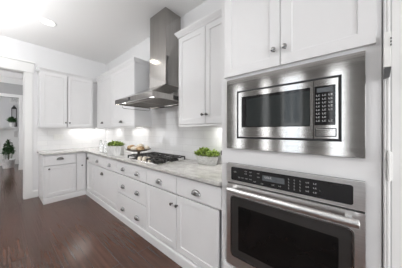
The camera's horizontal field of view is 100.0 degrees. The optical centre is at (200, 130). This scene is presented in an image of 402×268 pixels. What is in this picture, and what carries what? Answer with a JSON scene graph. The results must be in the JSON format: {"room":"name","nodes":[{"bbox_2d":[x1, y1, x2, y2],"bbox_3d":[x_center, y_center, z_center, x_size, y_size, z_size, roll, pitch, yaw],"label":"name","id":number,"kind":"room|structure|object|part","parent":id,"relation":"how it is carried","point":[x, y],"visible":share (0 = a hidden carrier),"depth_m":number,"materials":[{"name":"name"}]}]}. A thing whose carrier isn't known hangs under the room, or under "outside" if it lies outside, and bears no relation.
{"room":"kitchen","nodes":[
{"label":"kitchen","id":0,"kind":"room"},
{"bbox_2d":[0,97,18,126],"bbox_3d":[-7.941,-0.195,6.035,0.120,3.036,2.950,0,0,40],"label":"wall","id":1,"kind":"structure","parent":0,"point":[5,106],"depth_m":6.49,"materials":[{"name":"white paint"}]},
{"bbox_2d":[0,129,18,161],"bbox_3d":[-7.435,0.553,6.517,0.027,1.260,1.540,0,0,40],"label":"wall","id":2,"kind":"structure","parent":1,"relation":"attached to","point":[5,134],"depth_m":6.54,"materials":[{"name":"white paint"}]},
{"bbox_2d":[0,127,18,136],"bbox_3d":[-7.332,0.051,6.292,0.420,0.385,0.870,0,0,40],"label":"mantel shelf","id":3,"kind":"object","parent":1,"relation":"attached to","point":[14,128],"visible":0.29,"depth_m":6.44,"materials":[{"name":"white paint"}]},
{"bbox_2d":[6,116,17,126],"bbox_3d":[-7.153,-0.343,6.384,0.292,0.402,0.271,0,0,-11],"label":"potted plant","id":4,"kind":"object","parent":3,"relation":"on","point":[10,119],"visible":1,"depth_m":6.34,"materials":[{"name":"green plant"}]},
{"bbox_2d":[11,105,16,126],"bbox_3d":[-7.288,-0.562,6.576,0.120,0.840,0.140,0,0,40],"label":"candle lantern","id":5,"kind":"object","parent":3,"relation":"on","point":[13,107],"visible":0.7,"depth_m":6.56,"materials":[{"name":"black metal"}]},
{"bbox_2d":[9,98,18,103],"bbox_3d":[-7.310,-1.437,6.660,0.032,0.720,0.340,0,0,40],"label":"picture frame","id":6,"kind":"object","parent":1,"relation":"attached to","point":[11,100],"visible":0.24,"depth_m":6.62,"materials":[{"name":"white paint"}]},
{"bbox_2d":[0,82,22,97],"bbox_3d":[-6.754,-0.195,5.030,0.150,3.036,2.950,0,0,40],"label":"wall","id":7,"kind":"structure","parent":0,"point":[8,88],"depth_m":5.54,"materials":[{"name":"grey paint"}]},
{"bbox_2d":[0,93,22,169],"bbox_3d":[-6.482,0.063,5.212,0.030,2.520,1.380,0,0,40],"label":"trim","id":8,"kind":"structure","parent":7,"relation":"attached to","point":[20,167],"depth_m":5.68,"materials":[{"name":"white paint"}]},
{"bbox_2d":[0,76,22,84],"bbox_3d":[-6.647,-1.627,4.939,0.130,0.169,2.930,0,0,40],"label":"trim","id":9,"kind":"structure","parent":7,"relation":"attached to","point":[2,78],"depth_m":5.48,"materials":[{"name":"white paint"}]},
{"bbox_2d":[0,35,105,190],"bbox_3d":[-4.045,-0.195,2.602,0.150,3.036,4.745,0,0,40],"label":"wall","id":10,"kind":"structure","parent":0,"point":[42,56],"depth_m":3.39,"materials":[{"name":"white paint"}]},
{"bbox_2d":[0,55,34,198],"bbox_3d":[-3.839,-0.013,2.807,0.200,2.672,1.524,0,0,40],"label":"trim","id":11,"kind":"structure","parent":10,"relation":"attached to","point":[27,67],"depth_m":3.25,"materials":[{"name":"white paint"}]},
{"bbox_2d":[33,190,38,197],"bbox_3d":[-3.296,1.256,3.359,0.016,0.135,0.083,0,0,40],"label":"baseboard","id":12,"kind":"structure","parent":10,"relation":"attached to","point":[35,192],"depth_m":3.36,"materials":[{"name":"white paint"}]},
{"bbox_2d":[54,134,63,139],"bbox_3d":[-3.061,0.136,3.627,0.010,0.115,0.165,0,0,40],"label":"light switch","id":13,"kind":"object","parent":10,"relation":"attached to","point":[56,136],"visible":1,"depth_m":3.62,"materials":[{"name":"white plastic"}]},
{"bbox_2d":[35,66,96,128],"bbox_3d":[-2.742,-0.623,3.745,0.364,1.150,1.315,0,0,40],"label":"upper cabinet","id":14,"kind":"object","parent":10,"relation":"attached to","point":[65,101],"visible":0.97,"depth_m":3.47,"materials":[{"name":"paint"}]},
{"bbox_3d":[-2.905,-0.602,3.339,0.020,1.052,0.406,0,0,40],"label":"door","id":15,"kind":"part","parent":14,"relation":"part of","materials":[{"name":"paint"}]},
{"bbox_3d":[-2.851,-1.165,3.608,0.354,0.066,0.965,0,0,40],"label":"crown moulding","id":16,"kind":"part","parent":14,"relation":"part of","materials":[{"name":"paint"}]},
{"bbox_3d":[-2.746,-0.060,3.543,0.024,0.024,0.929,0,0,40],"label":"light rail","id":17,"kind":"part","parent":14,"relation":"part of","materials":[{"name":"paint"}]},
{"bbox_3d":[-2.618,-0.602,3.678,0.020,1.052,0.459,0,0,40],"label":"door","id":18,"kind":"part","parent":14,"relation":"part of","materials":[{"name":"paint"}]},
{"bbox_2d":[37,127,105,150],"bbox_3d":[-2.871,0.166,3.866,0.009,0.485,1.281,0,0,40],"label":"backsplash","id":19,"kind":"structure","parent":10,"relation":"attached to","point":[73,137],"depth_m":3.77,"materials":[{"name":"white tile"}]},
{"bbox_2d":[0,164,181,267],"bbox_3d":[-3.033,1.373,1.912,13.500,0.100,5.400,0,0,40],"label":"floor","id":20,"kind":"structure","parent":0,"point":[75,232],"depth_m":2.11,"materials":[{"name":"brown wood"}]},
{"bbox_2d":[0,139,14,168],"bbox_3d":[-6.849,0.810,6.000,0.405,1.026,0.410,0,0,40],"label":"floor plant","id":21,"kind":"object","parent":20,"relation":"on","point":[6,163],"visible":1,"depth_m":5.94,"materials":[{"name":"green plant"}]},
{"bbox_3d":[-6.848,1.173,5.994,0.340,0.300,0.340,0,0,40],"label":"pot","id":22,"kind":"part","parent":21,"relation":"part of","materials":[{"name":"white ceramic"}]},
{"bbox_2d":[39,153,75,204],"bbox_3d":[-2.873,0.881,3.374,0.620,0.883,0.480,0,0,40],"label":"base cabinet","id":23,"kind":"object","parent":20,"relation":"on","point":[57,172],"visible":0.97,"depth_m":3.18,"materials":[{"name":"paint"}]},
{"bbox_3d":[-2.663,0.549,3.206,0.020,0.180,0.460,0,0,40],"label":"drawer","id":24,"kind":"part","parent":23,"relation":"part of","materials":[{"name":"paint"}]},
{"bbox_3d":[-2.663,0.929,3.206,0.020,0.555,0.460,0,0,40],"label":"door","id":25,"kind":"part","parent":23,"relation":"part of","materials":[{"name":"paint"}]},
{"bbox_2d":[37,147,221,185],"bbox_3d":[-1.366,0.424,2.589,3.938,0.030,1.283,0,0,40],"label":"countertop","id":26,"kind":"structure","parent":23,"relation":"on","point":[188,168],"depth_m":1.92,"materials":[{"name":"stone"}]},
{"bbox_2d":[99,140,102,151],"bbox_3d":[-1.922,0.290,3.239,0.072,0.238,0.072,0,0,40],"label":"glass bottle","id":27,"kind":"object","parent":26,"relation":"on","point":[100,143],"visible":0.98,"depth_m":3.21,"materials":[{"name":"white"}]},
{"bbox_2d":[103,140,107,152],"bbox_3d":[-1.796,0.295,3.171,0.072,0.228,0.072,0,0,40],"label":"glass bottle","id":28,"kind":"object","parent":26,"relation":"on","point":[105,145],"visible":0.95,"depth_m":3.14,"materials":[{"name":"white"}]},
{"bbox_2d":[107,140,124,155],"bbox_3d":[-1.402,0.282,2.809,0.300,0.253,0.233,0,0,0],"label":"potted plant","id":29,"kind":"object","parent":26,"relation":"on","point":[116,148],"visible":1,"depth_m":2.73,"materials":[{"name":"green plant"}]},
{"bbox_3d":[-1.414,0.331,2.802,0.228,0.155,0.150,0,0,0],"label":"pot","id":30,"kind":"part","parent":29,"relation":"part of","materials":[{"name":"white ceramic"}]},
{"bbox_2d":[126,148,150,154],"bbox_3d":[-1.044,0.358,2.829,0.400,0.100,0.400,0,0,40],"label":"platter","id":31,"kind":"object","parent":26,"relation":"on","point":[138,151],"visible":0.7,"depth_m":2.70,"materials":[{"name":"brown wood"}]},
{"bbox_2d":[128,152,185,164],"bbox_3d":[-0.653,0.383,2.433,0.760,0.051,0.480,0,0,40],"label":"gas cooktop","id":32,"kind":"object","parent":26,"relation":"in","point":[150,157],"visible":1,"depth_m":2.33,"materials":[{"name":"metal"}]},
{"bbox_2d":[194,147,219,164],"bbox_3d":[0.053,0.302,2.096,0.432,0.213,0.245,0,0,40],"label":"potted plant","id":33,"kind":"object","parent":26,"relation":"on","point":[205,156],"visible":0.99,"depth_m":2.02,"materials":[{"name":"green plant"}]},
{"bbox_2d":[75,152,89,196],"bbox_3d":[-2.463,0.881,3.857,0.620,0.883,0.783,0,0,40],"label":"base cabinet","id":34,"kind":"object","parent":20,"relation":"on","point":[81,161],"visible":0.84,"depth_m":3.45,"materials":[{"name":"paint"}]},
{"bbox_3d":[-2.455,0.833,3.451,0.020,0.748,0.160,0,0,40],"label":"door","id":35,"kind":"part","parent":34,"relation":"part of","materials":[{"name":"paint"}]},
{"bbox_2d":[86,153,92,198],"bbox_3d":[-2.062,0.881,3.606,0.335,0.883,0.626,0,0,40],"label":"base cabinet","id":36,"kind":"object","parent":20,"relation":"on","point":[89,193],"visible":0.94,"depth_m":3.39,"materials":[{"name":"paint"}]},
{"bbox_3d":[-2.236,0.549,3.395,0.323,0.180,0.020,0,0,40],"label":"drawer","id":37,"kind":"part","parent":36,"relation":"part of","materials":[{"name":"paint"}]},
{"bbox_3d":[-2.236,0.929,3.395,0.323,0.555,0.020,0,0,40],"label":"door","id":38,"kind":"part","parent":36,"relation":"part of","materials":[{"name":"paint"}]},
{"bbox_2d":[92,154,119,217],"bbox_3d":[-1.507,0.881,3.136,1.114,0.883,0.626,0,0,40],"label":"base cabinet","id":39,"kind":"object","parent":20,"relation":"on","point":[104,169],"visible":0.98,"depth_m":2.86,"materials":[{"name":"paint"}]},
{"bbox_3d":[-1.684,0.549,2.928,1.108,0.180,0.020,0,0,40],"label":"drawer","id":40,"kind":"part","parent":39,"relation":"part of","materials":[{"name":"paint"}]},
{"bbox_3d":[-1.684,0.929,2.928,1.108,0.555,0.020,0,0,40],"label":"door","id":41,"kind":"part","parent":39,"relation":"part of","materials":[{"name":"paint"}]},
{"bbox_2d":[117,161,149,238],"bbox_3d":[-0.784,0.881,2.524,0.778,0.883,0.626,0,0,40],"label":"base cabinet","id":42,"kind":"object","parent":20,"relation":"on","point":[132,183],"visible":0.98,"depth_m":2.27,"materials":[{"name":"paint"}]},
{"bbox_3d":[-0.960,1.071,2.315,0.772,0.271,0.020,0,0,40],"label":"drawer","id":43,"kind":"part","parent":42,"relation":"part of","materials":[{"name":"paint"}]},
{"bbox_3d":[-0.960,0.549,2.315,0.772,0.180,0.020,0,0,40],"label":"drawer","id":44,"kind":"part","parent":42,"relation":"part of","materials":[{"name":"paint"}]},
{"bbox_3d":[-0.960,0.787,2.315,0.772,0.271,0.020,0,0,40],"label":"drawer","id":45,"kind":"part","parent":42,"relation":"part of","materials":[{"name":"paint"}]},
{"bbox_2d":[145,168,180,261],"bbox_3d":[-0.277,0.881,2.094,0.547,0.883,0.628,0,0,40],"label":"base cabinet","id":46,"kind":"object","parent":20,"relation":"on","point":[161,188],"visible":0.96,"depth_m":1.86,"materials":[{"name":"paint"}]},
{"bbox_3d":[-0.453,0.549,1.886,0.541,0.180,0.020,0,0,40],"label":"drawer","id":47,"kind":"part","parent":46,"relation":"part of","materials":[{"name":"paint"}]},
{"bbox_3d":[-0.453,0.929,1.886,0.541,0.555,0.020,0,0,40],"label":"door","id":48,"kind":"part","parent":46,"relation":"part of","materials":[{"name":"paint"}]},
{"bbox_2d":[174,176,221,267],"bbox_3d":[0.140,0.881,1.741,0.541,0.883,0.628,0,0,40],"label":"base cabinet","id":49,"kind":"object","parent":20,"relation":"on","point":[199,205],"visible":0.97,"depth_m":1.51,"materials":[{"name":"paint"}]},
{"bbox_3d":[-0.054,0.558,1.515,0.112,0.046,0.029,0,0,40],"label":"cup pull","id":50,"kind":"part","parent":49,"relation":"part of","materials":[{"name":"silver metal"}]},
{"bbox_3d":[-0.036,0.549,1.533,0.535,0.180,0.020,0,0,40],"label":"drawer","id":51,"kind":"part","parent":49,"relation":"part of","materials":[{"name":"paint"}]},
{"bbox_2d":[222,0,381,267],"bbox_3d":[0.656,0.019,1.275,0.914,2.607,0.635,0,0,40],"label":"tall cabinet","id":52,"kind":"object","parent":20,"relation":"on","point":[259,36],"visible":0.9,"depth_m":0.95,"materials":[{"name":"paint"}]},
{"bbox_3d":[0.495,1.117,1.054,0.833,0.188,0.020,0,0,40],"label":"drawer","id":53,"kind":"part","parent":52,"relation":"part of","materials":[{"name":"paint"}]},
{"bbox_3d":[0.341,-0.801,1.185,0.404,0.791,0.020,0,0,40],"label":"door","id":54,"kind":"part","parent":52,"relation":"part of","materials":[{"name":"paint"}]},
{"bbox_2d":[226,162,365,267],"bbox_3d":[0.651,0.625,1.236,0.761,0.760,0.642,0,0,40],"label":"wall oven","id":55,"kind":"object","parent":52,"relation":"on","point":[277,218],"visible":1,"depth_m":0.99,"materials":[{"name":"silver metal"}]},
{"bbox_3d":[0.490,0.317,1.049,0.679,0.098,0.014,0,0,40],"label":"touch glass","id":56,"kind":"part","parent":55,"relation":"part of","materials":[{"name":"black glass"}]},
{"bbox_3d":[0.485,0.703,1.044,0.688,0.450,0.008,0,0,40],"label":"window trim","id":57,"kind":"part","parent":55,"relation":"part of","materials":[{"name":"black metal"}]},
{"bbox_3d":[0.469,0.430,1.012,0.704,0.040,0.065,0,0,40],"label":"handle","id":58,"kind":"part","parent":55,"relation":"part of","materials":[{"name":"metal"}]},
{"bbox_3d":[0.491,0.315,1.047,0.761,0.140,0.016,0,0,40],"label":"control panel","id":59,"kind":"part","parent":55,"relation":"part of","materials":[{"name":"metal"}]},
{"bbox_2d":[227,50,365,158],"bbox_3d":[0.657,-0.123,1.244,0.762,0.513,0.542,0,0,40],"label":"microwave","id":60,"kind":"object","parent":52,"relation":"in","point":[317,107],"visible":1,"depth_m":0.96,"materials":[{"name":"metal"}]},
{"bbox_3d":[0.447,-0.115,1.080,0.452,0.317,0.014,0,0,40],"label":"door","id":61,"kind":"part","parent":60,"relation":"part of","materials":[{"name":"metal"}]},
{"bbox_3d":[0.663,-0.115,0.897,0.108,0.317,0.014,0,0,40],"label":"control panel","id":62,"kind":"part","parent":60,"relation":"part of","materials":[{"name":"metal"}]},
{"bbox_3d":[0.656,-0.801,0.918,0.414,0.791,0.020,0,0,40],"label":"door","id":63,"kind":"part","parent":52,"relation":"part of","materials":[{"name":"paint"}]},
{"bbox_2d":[0,0,206,78],"bbox_3d":[-3.033,-1.763,1.912,13.500,0.100,5.400,0,0,40],"label":"ceiling","id":64,"kind":"structure","parent":0,"point":[101,31],"depth_m":2.67,"materials":[{"name":"white paint"}]},
{"bbox_2d":[39,18,55,25],"bbox_3d":[-2.413,-1.706,2.659,0.204,0.010,0.204,0,0,40],"label":"recessed light","id":65,"kind":"object","parent":64,"relation":"in","point":[46,21],"visible":1,"depth_m":2.64,"materials":[{"name":"white plastic"}]},
{"bbox_2d":[106,0,221,163],"bbox_3d":[-0.629,-0.195,2.897,4.984,3.036,0.120,0,0,40],"label":"wall","id":66,"kind":"structure","parent":0,"point":[142,50],"depth_m":2.53,"materials":[{"name":"white paint"}]},
{"bbox_2d":[95,56,151,128],"bbox_3d":[-1.637,-0.623,3.429,1.746,1.150,0.370,0,0,40],"label":"upper cabinet","id":67,"kind":"object","parent":66,"relation":"attached to","point":[133,78],"visible":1,"depth_m":3.05,"materials":[{"name":"paint"}]},
{"bbox_3d":[-2.078,-0.602,3.619,0.761,1.052,0.020,0,0,40],"label":"door","id":68,"kind":"part","parent":67,"relation":"part of","materials":[{"name":"paint"}]},
{"bbox_3d":[-1.730,-0.060,3.338,1.699,0.024,0.024,0,0,40],"label":"light rail","id":69,"kind":"part","parent":67,"relation":"part of","materials":[{"name":"paint"}]},
{"bbox_3d":[-1.633,-1.165,3.420,1.727,0.066,0.360,0,0,40],"label":"crown moulding","id":70,"kind":"part","parent":67,"relation":"part of","materials":[{"name":"paint"}]},
{"bbox_3d":[-1.436,-0.602,3.076,0.905,1.052,0.020,0,0,40],"label":"door","id":71,"kind":"part","parent":67,"relation":"part of","materials":[{"name":"paint"}]},
{"bbox_2d":[115,7,180,110],"bbox_3d":[-0.672,-1.020,2.407,0.943,1.384,0.684,0,0,40],"label":"range hood","id":72,"kind":"object","parent":66,"relation":"attached to","point":[163,91],"visible":0.93,"depth_m":2.40,"materials":[{"name":"metal"}]},
{"bbox_2d":[106,106,221,163],"bbox_3d":[-0.948,0.005,3.083,3.938,0.805,0.009,0,0,40],"label":"backsplash","id":73,"kind":"structure","parent":66,"relation":"attached to","point":[165,135],"depth_m":2.69,"materials":[{"name":"white tile"}]},
{"bbox_2d":[174,7,221,126],"bbox_3d":[0.114,-0.623,1.947,0.848,1.150,0.370,0,0,40],"label":"upper cabinet","id":74,"kind":"object","parent":66,"relation":"attached to","point":[200,51],"visible":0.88,"depth_m":1.83,"materials":[{"name":"paint"}]},
{"bbox_3d":[-0.112,-0.602,1.955,0.416,1.052,0.020,0,0,40],"label":"door","id":75,"kind":"part","parent":74,"relation":"part of","materials":[{"name":"paint"}]},
{"bbox_3d":[0.111,-1.165,1.943,0.848,0.066,0.360,0,0,40],"label":"crown moulding","id":76,"kind":"part","parent":74,"relation":"part of","materials":[{"name":"paint"}]},
{"bbox_3d":[0.044,-0.060,1.837,0.811,0.024,0.024,0,0,40],"label":"light rail","id":77,"kind":"part","parent":74,"relation":"part of","materials":[{"name":"paint"}]},
{"bbox_3d":[0.199,-0.602,1.692,0.381,1.052,0.020,0,0,40],"label":"door","id":78,"kind":"part","parent":74,"relation":"part of","materials":[{"name":"paint"}]},
{"bbox_2d":[195,154,217,164],"bbox_3d":[0.067,0.358,2.092,0.344,0.100,0.156,0,0,40],"label":"tub","id":79,"kind":"object","parent":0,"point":[204,159],"depth_m":2.01,"materials":[{"name":"ceramic"}]},
{"bbox_2d":[382,0,390,267],"bbox_3d":[0.877,-0.195,-1.486,2.982,3.036,4.865,0,0,40],"label":"wall","id":80,"kind":"structure","parent":0,"point":[382,0],"depth_m":0.79,"materials":[{"name":"white paint"}]},
{"bbox_2d":[383,0,389,267],"bbox_3d":[1.190,0.243,0.477,0.921,2.160,0.020,0,0,40],"label":"trim","id":81,"kind":"structure","parent":80,"relation":"attached to","point":[386,3],"depth_m":0.76,"materials":[{"name":"white paint"}]},
{"bbox_2d":[383,31,391,79],"bbox_3d":[0.830,-0.335,0.751,0.024,0.205,0.024,0,0,40],"label":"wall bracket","id":82,"kind":"object","parent":80,"relation":"attached to","point":[387,37],"visible":1,"depth_m":0.75,"materials":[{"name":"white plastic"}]},
{"bbox_2d":[387,0,401,267],"bbox_3d":[1.161,0.271,0.505,0.824,2.085,0.105,0,0,40],"label":"door","id":83,"kind":"structure","parent":80,"relation":"in","point":[394,157],"depth_m":0.76,"materials":[{"name":"white paint"}]}
]}

